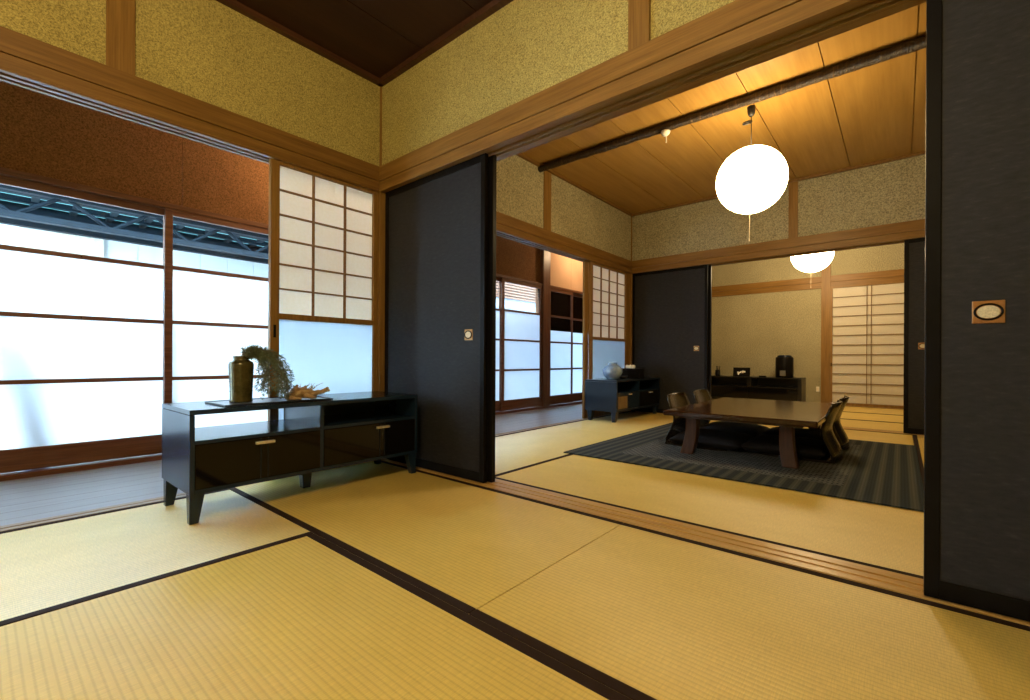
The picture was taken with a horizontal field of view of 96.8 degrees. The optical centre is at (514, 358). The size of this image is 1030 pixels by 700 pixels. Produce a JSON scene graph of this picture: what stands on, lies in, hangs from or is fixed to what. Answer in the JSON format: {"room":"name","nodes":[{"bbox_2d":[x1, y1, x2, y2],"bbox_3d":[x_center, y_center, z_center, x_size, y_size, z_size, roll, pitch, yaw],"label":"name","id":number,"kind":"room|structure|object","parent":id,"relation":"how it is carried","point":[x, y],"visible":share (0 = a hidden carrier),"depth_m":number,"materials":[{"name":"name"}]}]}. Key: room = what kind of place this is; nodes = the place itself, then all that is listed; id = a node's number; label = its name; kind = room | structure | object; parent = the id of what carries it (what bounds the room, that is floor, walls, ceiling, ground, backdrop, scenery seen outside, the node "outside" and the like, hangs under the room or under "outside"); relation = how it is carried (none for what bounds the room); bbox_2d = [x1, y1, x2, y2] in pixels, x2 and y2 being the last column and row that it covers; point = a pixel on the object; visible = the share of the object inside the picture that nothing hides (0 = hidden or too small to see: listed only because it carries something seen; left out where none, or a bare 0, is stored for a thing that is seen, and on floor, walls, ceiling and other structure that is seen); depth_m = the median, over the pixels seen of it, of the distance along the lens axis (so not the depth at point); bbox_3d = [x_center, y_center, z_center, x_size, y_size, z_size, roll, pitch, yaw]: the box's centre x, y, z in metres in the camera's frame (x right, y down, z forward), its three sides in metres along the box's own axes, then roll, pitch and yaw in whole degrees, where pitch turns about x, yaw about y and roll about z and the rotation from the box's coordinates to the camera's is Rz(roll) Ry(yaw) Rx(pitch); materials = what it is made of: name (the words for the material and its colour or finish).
{"room":"traditional dwelling","nodes":[
{"label":"traditional dwelling","id":0,"kind":"room"},
{"bbox_2d":[0,0,379,165],"bbox_3d":[-2.109,-1.580,1.617,0.080,0.684,3.740,0,0,40],"label":"wall","id":1,"kind":"structure","parent":0,"point":[208,51],"depth_m":2.33,"materials":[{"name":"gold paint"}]},
{"bbox_2d":[106,0,135,75],"bbox_3d":[-1.733,-1.538,2.008,0.030,0.564,0.098,0,0,40],"label":"post","id":2,"kind":"object","parent":1,"relation":"attached to","point":[120,14],"visible":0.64,"depth_m":2.00,"materials":[{"name":"brown wood"}]},
{"bbox_2d":[0,26,378,191],"bbox_3d":[-2.123,-1.178,1.604,0.118,0.161,3.704,0,0,40],"label":"beam","id":3,"kind":"structure","parent":1,"relation":"attached to","point":[27,62],"depth_m":2.10,"materials":[{"name":"brown wood"}]},
{"bbox_2d":[216,0,512,86],"bbox_3d":[-0.699,-1.800,0.418,3.620,0.034,3.726,0,0,40],"label":"trim","id":4,"kind":"structure","parent":1,"relation":"attached to","point":[493,6],"depth_m":2.56,"materials":[{"name":"brown wood"}]},
{"bbox_2d":[0,403,581,525],"bbox_3d":[-0.965,0.716,3.992,1.180,0.078,8.060,0,0,40],"label":"floor","id":5,"kind":"structure","parent":0,"point":[32,498],"depth_m":2.39,"materials":[{"name":"wood"}]},
{"bbox_2d":[0,401,581,481],"bbox_3d":[-1.343,0.680,4.311,0.130,0.068,8.060,0,0,40],"label":"track","id":6,"kind":"object","parent":5,"relation":"on","point":[7,476],"visible":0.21,"depth_m":2.78,"materials":[{"name":"brown wood"}]},
{"bbox_2d":[0,175,163,472],"bbox_3d":[-2.641,-0.187,2.779,0.030,1.648,0.898,0,0,40],"label":"sliding glass door","id":7,"kind":"structure","parent":6,"relation":"on","point":[82,336],"depth_m":2.76,"materials":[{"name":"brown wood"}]},
{"bbox_2d":[163,208,268,427],"bbox_3d":[-2.062,-0.184,3.405,0.030,1.648,0.898,0,0,40],"label":"sliding glass door","id":8,"kind":"structure","parent":6,"relation":"on","point":[209,315],"depth_m":3.25,"materials":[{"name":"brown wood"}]},
{"bbox_2d":[495,277,500,410],"bbox_3d":[-0.458,-0.176,5.364,0.030,1.648,0.905,0,0,40],"label":"sliding glass door","id":9,"kind":"structure","parent":6,"relation":"on","point":[498,311],"depth_m":5.66,"materials":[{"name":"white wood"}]},
{"bbox_2d":[500,278,541,410],"bbox_3d":[0.097,-0.173,5.962,0.030,1.648,0.825,0,0,40],"label":"sliding glass door","id":10,"kind":"structure","parent":6,"relation":"on","point":[521,331],"depth_m":5.93,"materials":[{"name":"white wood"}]},
{"bbox_2d":[550,288,572,404],"bbox_3d":[0.663,-0.171,6.636,0.030,1.648,0.605,0,0,40],"label":"sliding glass door","id":11,"kind":"structure","parent":6,"relation":"on","point":[561,301],"depth_m":6.65,"materials":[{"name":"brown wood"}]},
{"bbox_2d":[573,293,588,401],"bbox_3d":[1.029,-0.169,7.125,0.030,1.648,0.665,0,0,40],"label":"sliding glass door","id":12,"kind":"structure","parent":6,"relation":"on","point":[577,298],"depth_m":7.05,"materials":[{"name":"brown wood"}]},
{"bbox_2d":[536,249,550,407],"bbox_3d":[0.388,-0.493,6.362,0.140,2.430,0.160,0,0,40],"label":"post","id":13,"kind":"object","parent":5,"relation":"on","point":[545,256],"visible":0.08,"depth_m":6.30,"materials":[{"name":"brown wood"}]},
{"bbox_2d":[0,81,588,292],"bbox_3d":[-1.352,-1.397,4.328,0.060,0.720,8.060,0,0,40],"label":"wall","id":14,"kind":"structure","parent":0,"point":[41,134],"depth_m":2.99,"materials":[{"name":"brown paint"}]},
{"bbox_2d":[0,167,588,295],"bbox_3d":[-1.340,-1.021,4.316,0.115,0.034,8.060,0,0,40],"label":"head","id":15,"kind":"structure","parent":14,"relation":"attached to","point":[6,172],"depth_m":2.91},
{"bbox_2d":[236,0,492,77],"bbox_3d":[-0.699,-1.840,0.418,3.620,0.050,3.726,0,0,40],"label":"ceiling","id":16,"kind":"structure","parent":0,"point":[376,36],"depth_m":2.47,"materials":[{"name":"brown wood"}]},
{"bbox_2d":[382,0,734,164],"bbox_3d":[0.524,-1.567,1.868,3.620,0.684,0.069,0,0,40],"label":"wall","id":17,"kind":"structure","parent":0,"point":[525,48],"depth_m":2.30,"materials":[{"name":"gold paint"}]},
{"bbox_2d":[628,0,650,49],"bbox_3d":[0.504,-1.528,1.839,0.090,0.564,0.030,0,0,40],"label":"post","id":18,"kind":"object","parent":17,"relation":"attached to","point":[639,11],"visible":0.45,"depth_m":1.83,"materials":[{"name":"brown wood"}]},
{"bbox_2d":[379,0,925,192],"bbox_3d":[0.542,-1.165,1.881,3.608,0.161,0.162,0,0,40],"label":"beam","id":19,"kind":"structure","parent":17,"relation":"attached to","point":[739,35],"depth_m":1.81,"materials":[{"name":"brown wood"}]},
{"bbox_2d":[496,155,630,260],"bbox_3d":[0.309,-1.575,4.550,0.080,0.697,3.638,0,0,40],"label":"wall","id":20,"kind":"structure","parent":0,"point":[576,214],"depth_m":4.70,"materials":[{"name":"grey paint"}]},
{"bbox_2d":[543,171,550,230],"bbox_3d":[0.312,-1.560,4.499,0.030,0.607,0.117,0,0,40],"label":"post","id":21,"kind":"object","parent":20,"relation":"attached to","point":[547,175],"visible":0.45,"depth_m":4.48,"materials":[{"name":"brown wood"}]},
{"bbox_2d":[496,211,631,273],"bbox_3d":[0.301,-1.179,4.545,0.118,0.161,3.582,0,0,40],"label":"beam","id":22,"kind":"structure","parent":20,"relation":"attached to","point":[508,227],"depth_m":4.58,"materials":[{"name":"brown wood"}]},
{"bbox_2d":[521,2,925,213],"bbox_3d":[1.737,-1.882,3.337,3.665,0.050,3.624,0,0,40],"label":"ceiling","id":23,"kind":"structure","parent":0,"point":[876,112],"depth_m":3.65,"materials":[{"name":"brown wood"}]},
{"bbox_2d":[538,35,925,171],"bbox_3d":[1.637,-1.819,3.219,3.661,0.069,0.071,0,0,40],"label":"ceiling beam","id":24,"kind":"structure","parent":23,"relation":"attached to","point":[918,43],"depth_m":3.15,"materials":[{"name":"black wood"}]},
{"bbox_2d":[661,129,669,142],"bbox_3d":[1.186,-1.744,3.600,0.072,0.090,0.071,0,0,40],"label":"socket","id":25,"kind":"object","parent":24,"relation":"attached to","point":[666,132],"visible":1,"depth_m":3.58,"materials":[{"name":"white plastic"}]},
{"bbox_2d":[716,105,788,240],"bbox_3d":[1.678,-1.312,3.248,0.458,0.957,0.458,0,0,40],"label":"pendant lamp","id":26,"kind":"object","parent":24,"relation":"hanging from","point":[753,178],"visible":1,"depth_m":3.10,"materials":[{"name":"white paper"}]},
{"bbox_2d":[632,155,925,260],"bbox_3d":[2.946,-1.562,4.770,3.665,0.697,0.128,0,0,40],"label":"wall","id":27,"kind":"structure","parent":0,"point":[890,192],"depth_m":4.66,"materials":[{"name":"grey paint"}]},
{"bbox_2d":[516,150,925,216],"bbox_3d":[1.736,-1.845,3.336,3.665,0.028,3.626,0,0,40],"label":"trim","id":28,"kind":"structure","parent":27,"relation":"attached to","point":[520,155],"depth_m":4.63,"materials":[{"name":"brown wood"}]},
{"bbox_2d":[631,219,924,273],"bbox_3d":[2.946,-1.167,4.764,3.653,0.161,0.170,0,0,40],"label":"beam","id":29,"kind":"structure","parent":27,"relation":"attached to","point":[894,233],"depth_m":4.72,"materials":[{"name":"brown wood"}]},
{"bbox_2d":[788,181,797,237],"bbox_3d":[2.885,-1.548,4.736,0.083,0.607,0.030,0,0,40],"label":"post","id":30,"kind":"object","parent":27,"relation":"attached to","point":[793,186],"visible":1,"depth_m":4.72,"materials":[{"name":"brown wood"}]},
{"bbox_2d":[711,243,903,401],"bbox_3d":[4.762,-0.582,6.926,3.865,2.650,0.115,0,0,40],"label":"wall","id":31,"kind":"structure","parent":0,"point":[750,331],"depth_m":7.34,"materials":[{"name":"beige paint"}]},
{"bbox_2d":[712,269,903,296],"bbox_3d":[4.721,-1.153,6.875,3.665,0.178,0.022,0,0,40],"label":"beam","id":32,"kind":"structure","parent":31,"relation":"attached to","point":[866,278],"depth_m":7.04,"materials":[{"name":"brown wood"}]},
{"bbox_2d":[821,262,830,402],"bbox_3d":[4.692,-0.558,6.895,0.119,2.500,0.032,0,0,40],"label":"post","id":33,"kind":"object","parent":31,"relation":"attached to","point":[826,272],"visible":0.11,"depth_m":6.88,"materials":[{"name":"brown wood"}]},
{"bbox_3d":[1.410,0.759,2.929,3.820,0.156,10.500,0,0,40],"label":"floor","id":34,"kind":"structure","parent":0,"visible":0},
{"bbox_2d":[0,489,313,626],"bbox_3d":[-1.696,0.689,1.346,0.914,0.057,1.800,0,0,40],"label":"mat","id":35,"kind":"object","parent":34,"relation":"on","point":[45,568],"visible":0.76,"depth_m":1.61,"materials":[{"name":"wicker"}]},
{"bbox_2d":[162,391,416,524],"bbox_3d":[-1.081,0.435,2.364,0.431,0.456,1.116,0,0,40],"label":"media cabinet","id":36,"kind":"object","parent":35,"relation":"on","point":[353,428],"visible":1,"depth_m":2.11,"materials":[{"name":"black wood"}]},
{"bbox_2d":[195,419,319,444],"bbox_3d":[-1.268,0.338,2.153,0.409,0.016,0.515,0,0,40],"label":"shelf","id":37,"kind":"object","parent":36,"relation":"attached to","point":[263,431],"depth_m":2.10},
{"bbox_2d":[205,396,332,406],"bbox_3d":[-1.179,0.202,2.215,0.267,0.008,0.485,0,0,40],"label":"tray","id":38,"kind":"object","parent":36,"relation":"on","point":[270,400],"visible":0.76,"depth_m":2.15,"materials":[{"name":"black wood"}]},
{"bbox_2d":[228,356,253,402],"bbox_3d":[-1.274,0.094,2.126,0.104,0.213,0.104,0,0,40],"label":"vase","id":39,"kind":"object","parent":38,"relation":"on","point":[241,369],"visible":0.99,"depth_m":2.09,"materials":[{"name":"brown ceramic"}]},
{"bbox_2d":[239,344,294,399],"bbox_3d":[-1.178,0.062,2.175,0.160,0.272,0.233,0,0,40],"label":"leaf spray","id":40,"kind":"object","parent":39,"relation":"in","point":[267,357],"visible":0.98,"depth_m":2.19,"materials":[{"name":"plant"}]},
{"bbox_2d":[285,383,329,399],"bbox_3d":[-1.039,0.161,2.282,0.096,0.080,0.199,0,0,44],"label":"driftwood","id":41,"kind":"object","parent":38,"relation":"on","point":[298,393],"visible":0.97,"depth_m":2.26,"materials":[{"name":"brown wood"}]},
{"bbox_2d":[324,411,414,429],"bbox_3d":[-0.914,0.340,2.572,0.409,0.016,0.545,0,0,40],"label":"shelf","id":42,"kind":"object","parent":36,"relation":"attached to","point":[333,420],"depth_m":2.54,"materials":[{"name":"black wood"}]},
{"bbox_2d":[0,461,370,531],"bbox_3d":[-2.139,0.683,1.620,0.110,0.053,3.720,0,0,40],"label":"sill","id":43,"kind":"structure","parent":34,"relation":"on","point":[157,499],"depth_m":1.95,"materials":[{"name":"brown wood"}]},
{"bbox_2d":[268,158,377,420],"bbox_3d":[-1.130,-0.223,2.758,0.032,1.767,0.669,0,0,40],"label":"screen","id":44,"kind":"object","parent":43,"relation":"on","point":[323,240],"visible":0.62,"depth_m":2.73,"materials":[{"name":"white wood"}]},
{"bbox_2d":[0,534,631,699],"bbox_3d":[-0.370,0.695,0.809,1.800,0.057,0.910,0,0,40],"label":"mat","id":45,"kind":"object","parent":34,"relation":"on","point":[308,617],"visible":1,"depth_m":1.06,"materials":[{"name":"wicker"}]},
{"bbox_2d":[377,86,384,391],"bbox_3d":[-0.884,-0.550,3.081,0.109,2.532,0.136,0,0,40],"label":"post","id":46,"kind":"object","parent":34,"relation":"on","point":[381,196],"visible":0.04,"depth_m":3.00,"materials":[{"name":"brown wood"}]},
{"bbox_2d":[229,460,622,613],"bbox_3d":[-0.509,0.694,2.101,1.753,0.057,0.879,0,0,40],"label":"mat","id":47,"kind":"object","parent":34,"relation":"on","point":[465,545],"visible":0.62,"depth_m":1.84,"materials":[{"name":"wicker"}]},
{"bbox_2d":[495,426,620,476],"bbox_3d":[0.097,0.697,3.542,0.910,0.057,1.795,0,0,40],"label":"mat","id":48,"kind":"object","parent":34,"relation":"on","point":[516,451],"visible":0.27,"depth_m":3.54,"materials":[{"name":"wicker"}]},
{"bbox_2d":[495,411,627,435],"bbox_3d":[0.302,0.695,4.546,0.065,0.053,3.598,0,0,40],"label":"sill","id":49,"kind":"structure","parent":34,"relation":"on","point":[504,433],"depth_m":4.50,"materials":[{"name":"brown wood"}]},
{"bbox_2d":[582,261,588,417],"bbox_3d":[0.796,-0.211,5.166,0.028,1.770,0.080,0,0,40],"label":"stile","id":50,"kind":"object","parent":49,"relation":"on","point":[585,263],"visible":1,"depth_m":5.14,"materials":[{"name":"brown wood"}]},
{"bbox_2d":[588,261,629,416],"bbox_3d":[1.155,-0.214,5.533,0.030,1.771,0.975,0,0,40],"label":"screen","id":51,"kind":"object","parent":49,"relation":"on","point":[609,288],"visible":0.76,"depth_m":5.47,"materials":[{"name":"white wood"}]},
{"bbox_2d":[550,411,672,435],"bbox_3d":[1.258,0.703,4.917,0.910,0.057,1.797,0,0,40],"label":"mat","id":52,"kind":"object","parent":34,"relation":"on","point":[629,422],"visible":0.44,"depth_m":4.75,"materials":[{"name":"wicker"}]},
{"bbox_2d":[585,377,659,422],"bbox_3d":[1.279,0.453,5.309,0.397,0.443,1.115,0,0,40],"label":"sideboard","id":53,"kind":"object","parent":52,"relation":"on","point":[603,394],"visible":0.98,"depth_m":4.99,"materials":[{"name":"black wood"}]},
{"bbox_2d":[603,362,622,379],"bbox_3d":[1.073,0.136,5.022,0.214,0.187,0.214,0,0,40],"label":"vase","id":54,"kind":"object","parent":53,"relation":"on","point":[612,371],"visible":1,"depth_m":4.95,"materials":[{"name":"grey ceramic"}]},
{"bbox_2d":[621,364,643,378],"bbox_3d":[1.372,0.150,5.392,0.260,0.162,0.130,0,0,40],"label":"tissue box","id":55,"kind":"object","parent":53,"relation":"on","point":[630,371],"visible":0.91,"depth_m":5.33,"materials":[{"name":"black paint"}]},
{"bbox_2d":[617,387,658,393],"bbox_3d":[1.276,0.369,5.311,0.372,0.015,1.078,0,0,40],"label":"shelf","id":56,"kind":"object","parent":53,"relation":"attached to","point":[620,390],"depth_m":5.27,"materials":[{"name":"black wood"}]},
{"bbox_2d":[629,217,631,410],"bbox_3d":[1.504,-0.565,5.977,0.112,2.585,0.142,0,0,40],"label":"post","id":57,"kind":"object","parent":34,"relation":"on","point":[631,217],"visible":0.12,"depth_m":5.89,"materials":[{"name":"brown wood"}]},
{"bbox_2d":[381,459,1029,625],"bbox_3d":[0.536,0.696,1.895,3.620,0.054,0.146,0,0,40],"label":"door track","id":58,"kind":"object","parent":34,"relation":"on","point":[880,578],"visible":0.31,"depth_m":1.65,"materials":[{"name":"brown wood"}]},
{"bbox_2d":[384,153,488,482],"bbox_3d":[-0.504,-0.218,2.733,0.913,1.759,0.031,0,0,40],"label":"door","id":59,"kind":"structure","parent":58,"relation":"on","point":[436,224],"depth_m":2.65,"materials":[{"name":"black paint"}]},
{"bbox_2d":[487,155,496,482],"bbox_3d":[-0.460,-0.218,2.746,0.912,1.759,0.028,0,0,40],"label":"door","id":60,"kind":"structure","parent":58,"relation":"on","point":[492,160],"depth_m":2.45,"materials":[{"name":"black paint"}]},
{"bbox_2d":[923,0,1029,621],"bbox_3d":[1.520,-0.208,1.003,0.923,1.759,0.031,0,0,40],"label":"door","id":61,"kind":"structure","parent":58,"relation":"on","point":[977,366],"depth_m":1.23,"materials":[{"name":"black paint"}]},
{"bbox_2d":[495,455,923,578],"bbox_3d":[0.858,0.701,2.314,1.831,0.057,0.900,0,0,40],"label":"mat","id":62,"kind":"object","parent":34,"relation":"on","point":[888,538],"visible":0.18,"depth_m":2.05,"materials":[{"name":"wicker"}]},
{"bbox_2d":[563,422,923,511],"bbox_3d":[1.731,0.673,3.400,1.922,0.008,2.023,0,0,40],"label":"rug","id":63,"kind":"object","parent":34,"relation":"on","point":[880,473],"visible":0.7,"depth_m":2.83,"materials":[{"name":"grey carpet"}]},
{"bbox_2d":[665,392,726,450],"bbox_3d":[1.451,0.473,3.563,0.466,0.383,0.410,0,0,40],"label":"chair","id":64,"kind":"object","parent":63,"relation":"on","point":[674,400],"visible":0.52,"depth_m":3.67,"materials":[{"name":"brown wood"}]},
{"bbox_2d":[669,429,752,450],"bbox_3d":[1.518,0.605,3.506,0.500,0.088,0.470,0,0,40],"label":"floor cushion","id":65,"kind":"object","parent":64,"relation":"on","point":[719,439],"visible":0.75,"depth_m":3.35,"materials":[{"name":"black fabric"}]},
{"bbox_2d":[693,389,711,426],"bbox_3d":[1.829,0.474,4.010,0.466,0.383,0.410,0,0,40],"label":"chair","id":66,"kind":"object","parent":63,"relation":"on","point":[701,395],"visible":0.24,"depth_m":4.19,"materials":[{"name":"brown wood"}]},
{"bbox_2d":[700,421,769,436],"bbox_3d":[1.895,0.607,3.953,0.500,0.088,0.470,0,0,40],"label":"floor cushion","id":67,"kind":"object","parent":66,"relation":"on","point":[753,430],"visible":0.51,"depth_m":3.83,"materials":[{"name":"black fabric"}]},
{"bbox_2d":[663,397,831,468],"bbox_3d":[1.856,0.516,3.470,0.913,0.305,1.460,0,0,40],"label":"table","id":68,"kind":"object","parent":63,"relation":"on","point":[788,415],"visible":0.8,"depth_m":3.13,"materials":[{"name":"paint"}]},
{"bbox_2d":[758,400,842,463],"bbox_3d":[1.992,0.475,3.178,0.466,0.383,0.410,0,0,40],"label":"chair","id":69,"kind":"object","parent":63,"relation":"on","point":[834,452],"visible":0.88,"depth_m":2.96,"materials":[{"name":"brown wood"}]},
{"bbox_2d":[741,434,827,459],"bbox_3d":[1.924,0.607,3.235,0.500,0.088,0.470,0,0,40],"label":"floor cushion","id":70,"kind":"object","parent":69,"relation":"on","point":[810,448],"visible":0.75,"depth_m":3.12,"materials":[{"name":"black fabric"}]},
{"bbox_2d":[832,395,848,450],"bbox_3d":[2.331,0.477,3.580,0.466,0.383,0.410,0,0,40],"label":"chair","id":71,"kind":"object","parent":63,"relation":"on","point":[840,434],"visible":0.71,"depth_m":3.37,"materials":[{"name":"brown wood"}]},
{"bbox_2d":[761,427,822,440],"bbox_3d":[2.263,0.609,3.636,0.500,0.088,0.470,0,0,40],"label":"floor cushion","id":72,"kind":"object","parent":71,"relation":"on","point":[799,432],"visible":0.31,"depth_m":3.54,"materials":[{"name":"black fabric"}]},
{"bbox_2d":[469,523,1029,699],"bbox_3d":[0.859,0.701,0.946,1.821,0.057,0.879,0,0,40],"label":"mat","id":73,"kind":"object","parent":34,"relation":"on","point":[642,613],"visible":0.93,"depth_m":1.12,"materials":[{"name":"wicker"}]},
{"bbox_2d":[635,411,923,436],"bbox_3d":[2.935,0.707,4.770,3.665,0.054,0.134,0,0,40],"label":"door track","id":74,"kind":"object","parent":34,"relation":"on","point":[900,432],"visible":0.02,"depth_m":4.34,"materials":[{"name":"brown wood"}]},
{"bbox_2d":[632,265,707,412],"bbox_3d":[1.877,-0.212,5.606,0.936,1.771,0.031,0,0,40],"label":"door","id":75,"kind":"structure","parent":74,"relation":"on","point":[670,306],"depth_m":5.57,"materials":[{"name":"black paint"}]},
{"bbox_2d":[708,265,711,394],"bbox_3d":[1.934,-0.212,5.625,0.925,1.771,0.028,0,0,40],"label":"door","id":76,"kind":"structure","parent":74,"relation":"on","point":[709,266],"depth_m":5.33,"materials":[{"name":"black paint"}]},
{"bbox_2d":[903,237,924,434],"bbox_3d":[3.910,-0.203,3.885,0.920,1.771,0.031,0,0,40],"label":"door","id":77,"kind":"structure","parent":74,"relation":"on","point":[914,249],"depth_m":4.13,"materials":[{"name":"black paint"}]},
{"bbox_2d":[709,420,913,444],"bbox_3d":[2.596,0.709,4.372,1.831,0.057,0.902,0,0,40],"label":"mat","id":78,"kind":"object","parent":34,"relation":"on","point":[897,438],"visible":0.25,"depth_m":4.02,"materials":[{"name":"wicker"}]},
{"bbox_2d":[821,419,902,431],"bbox_3d":[3.256,0.712,5.107,1.827,0.057,0.787,0,0,40],"label":"mat","id":79,"kind":"object","parent":34,"relation":"on","point":[878,425],"visible":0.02,"depth_m":4.75,"materials":[{"name":"wicker"}]},
{"bbox_2d":[840,412,902,422],"bbox_3d":[3.801,0.715,5.753,1.827,0.057,0.897,0,0,40],"label":"mat","id":80,"kind":"object","parent":34,"relation":"on","point":[845,415],"visible":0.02,"depth_m":5.36,"materials":[{"name":"wicker"}]},
{"bbox_2d":[843,406,902,414],"bbox_3d":[4.388,0.718,6.448,1.827,0.057,0.917,0,0,40],"label":"mat","id":81,"kind":"object","parent":34,"relation":"on","point":[889,411],"visible":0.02,"depth_m":6.10,"materials":[{"name":"wicker"}]},
{"bbox_2d":[711,375,805,401],"bbox_3d":[3.813,0.488,7.370,1.440,0.396,0.385,0,0,40],"label":"sideboard","id":82,"kind":"object","parent":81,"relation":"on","point":[752,387],"visible":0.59,"depth_m":7.24,"materials":[{"name":"black wood"}]},
{"bbox_2d":[715,366,719,375],"bbox_3d":[3.380,0.205,7.616,0.076,0.165,0.076,0,0,40],"label":"pen holder","id":83,"kind":"object","parent":82,"relation":"on","point":[717,372],"visible":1,"depth_m":7.59,"materials":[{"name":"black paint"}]},
{"bbox_2d":[715,370,719,375],"bbox_3d":[3.380,0.238,7.616,0.076,0.100,0.076,0,0,40],"label":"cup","id":84,"kind":"object","parent":83,"relation":"on","point":[717,372],"depth_m":7.58,"materials":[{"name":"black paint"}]},
{"bbox_2d":[733,367,749,376],"bbox_3d":[3.651,0.217,7.364,0.250,0.144,0.035,0,0,40],"label":"picture card","id":85,"kind":"object","parent":82,"relation":"on","point":[741,372],"visible":1,"depth_m":7.36,"materials":[{"name":"black paper"}]},
{"bbox_2d":[711,384,797,388],"bbox_3d":[3.815,0.446,7.373,1.338,0.015,0.352,0,0,40],"label":"shelf","id":86,"kind":"object","parent":82,"relation":"attached to","point":[719,386],"depth_m":7.29,"materials":[{"name":"black wood"}]},
{"bbox_2d":[775,355,793,377],"bbox_3d":[4.135,0.117,7.013,0.240,0.350,0.247,0,0,40],"label":"pot","id":87,"kind":"object","parent":82,"relation":"on","point":[784,364],"visible":1,"depth_m":6.92,"materials":[{"name":"black paint"}]},
{"bbox_2d":[913,435,923,471],"bbox_3d":[3.351,0.713,3.149,0.895,0.057,1.797,0,0,40],"label":"mat","id":88,"kind":"object","parent":34,"relation":"on","point":[918,440],"visible":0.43,"depth_m":3.48,"materials":[{"name":"fabric"}]},
{"bbox_2d":[921,472,923,488],"bbox_3d":[2.190,0.707,1.775,0.895,0.057,1.795,0,0,40],"label":"mat","id":89,"kind":"object","parent":34,"relation":"on","point":[922,473],"visible":0.03,"depth_m":2.61,"materials":[{"name":"fabric"}]},
{"bbox_3d":[5.403,0.719,6.252,1.806,0.054,0.079,0,0,40],"label":"door track","id":90,"kind":"object","parent":34,"relation":"on","visible":0},
{"bbox_2d":[830,282,903,408],"bbox_3d":[5.080,-0.186,6.539,0.936,1.752,0.033,0,0,40],"label":"screen","id":91,"kind":"object","parent":90,"relation":"on","point":[867,321],"visible":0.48,"depth_m":6.56,"materials":[{"name":"beige paper"}]},
{"bbox_3d":[3.861,-1.837,5.853,3.665,0.050,2.706,0,0,40],"label":"ceiling","id":92,"kind":"structure","parent":0,"visible":0},
{"bbox_2d":[791,251,833,272],"bbox_3d":[3.846,-1.363,5.919,0.476,0.898,0.476,0,0,40],"label":"pendant lamp","id":93,"kind":"object","parent":92,"relation":"hanging from","point":[810,263],"visible":0.47,"depth_m":5.78,"materials":[{"name":"white paper"}]},
{"label":"outside","id":94,"kind":"structure","parent":0,"visible":0},
{"bbox_3d":[-1.524,1.113,7.827,4.580,0.100,22.000,0,0,40],"label":"ground","id":95,"kind":"structure","parent":94,"visible":0},
{"bbox_2d":[0,224,267,277],"bbox_3d":[-1.774,-0.169,8.174,0.060,2.460,22.200,0,0,40],"label":"wall","id":96,"kind":"structure","parent":95,"relation":"on","point":[9,234],"depth_m":5.33,"materials":[{"name":"white"}]},
{"bbox_2d":[19,227,103,257],"bbox_3d":[-4.643,-1.147,4.697,0.025,0.270,0.620,0,0,40],"label":"sign board","id":97,"kind":"object","parent":96,"relation":"attached to","point":[28,238],"visible":0.57,"depth_m":4.67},
{"bbox_2d":[0,189,267,249],"bbox_3d":[-4.975,-1.455,3.323,1.600,0.136,8.650,0,0,40],"label":"roof","id":98,"kind":"structure","parent":96,"relation":"on","point":[6,197],"depth_m":4.61,"materials":[{"name":"paint"}]},
{"bbox_2d":[0,204,267,263],"bbox_3d":[-4.862,-1.306,3.845,0.070,0.165,7.606,0,0,40],"label":"roof truss","id":99,"kind":"object","parent":98,"relation":"attached to","point":[8,221],"visible":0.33,"depth_m":4.71,"materials":[{"name":"metal"}]},
{"bbox_2d":[0,184,268,258],"bbox_3d":[-4.328,-1.281,3.392,0.070,0.280,7.609,0,0,40],"label":"roof truss","id":100,"kind":"object","parent":98,"relation":"attached to","point":[20,214],"visible":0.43,"depth_m":4.21,"materials":[{"name":"metal"}]},
{"bbox_2d":[496,297,535,312],"bbox_3d":[-0.907,0.046,7.800,1.550,2.080,3.250,0,0,40],"label":"wall","id":101,"kind":"structure","parent":95,"relation":"on","point":[511,304],"depth_m":7.74,"materials":[{"name":"white"}]},
{"bbox_2d":[496,281,535,302],"bbox_3d":[-0.892,-1.454,7.794,1.570,0.920,3.250,0,0,40],"label":"wall annex slats","id":102,"kind":"structure","parent":101,"relation":"on","point":[512,291],"depth_m":7.71,"materials":[{"name":"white wood"}]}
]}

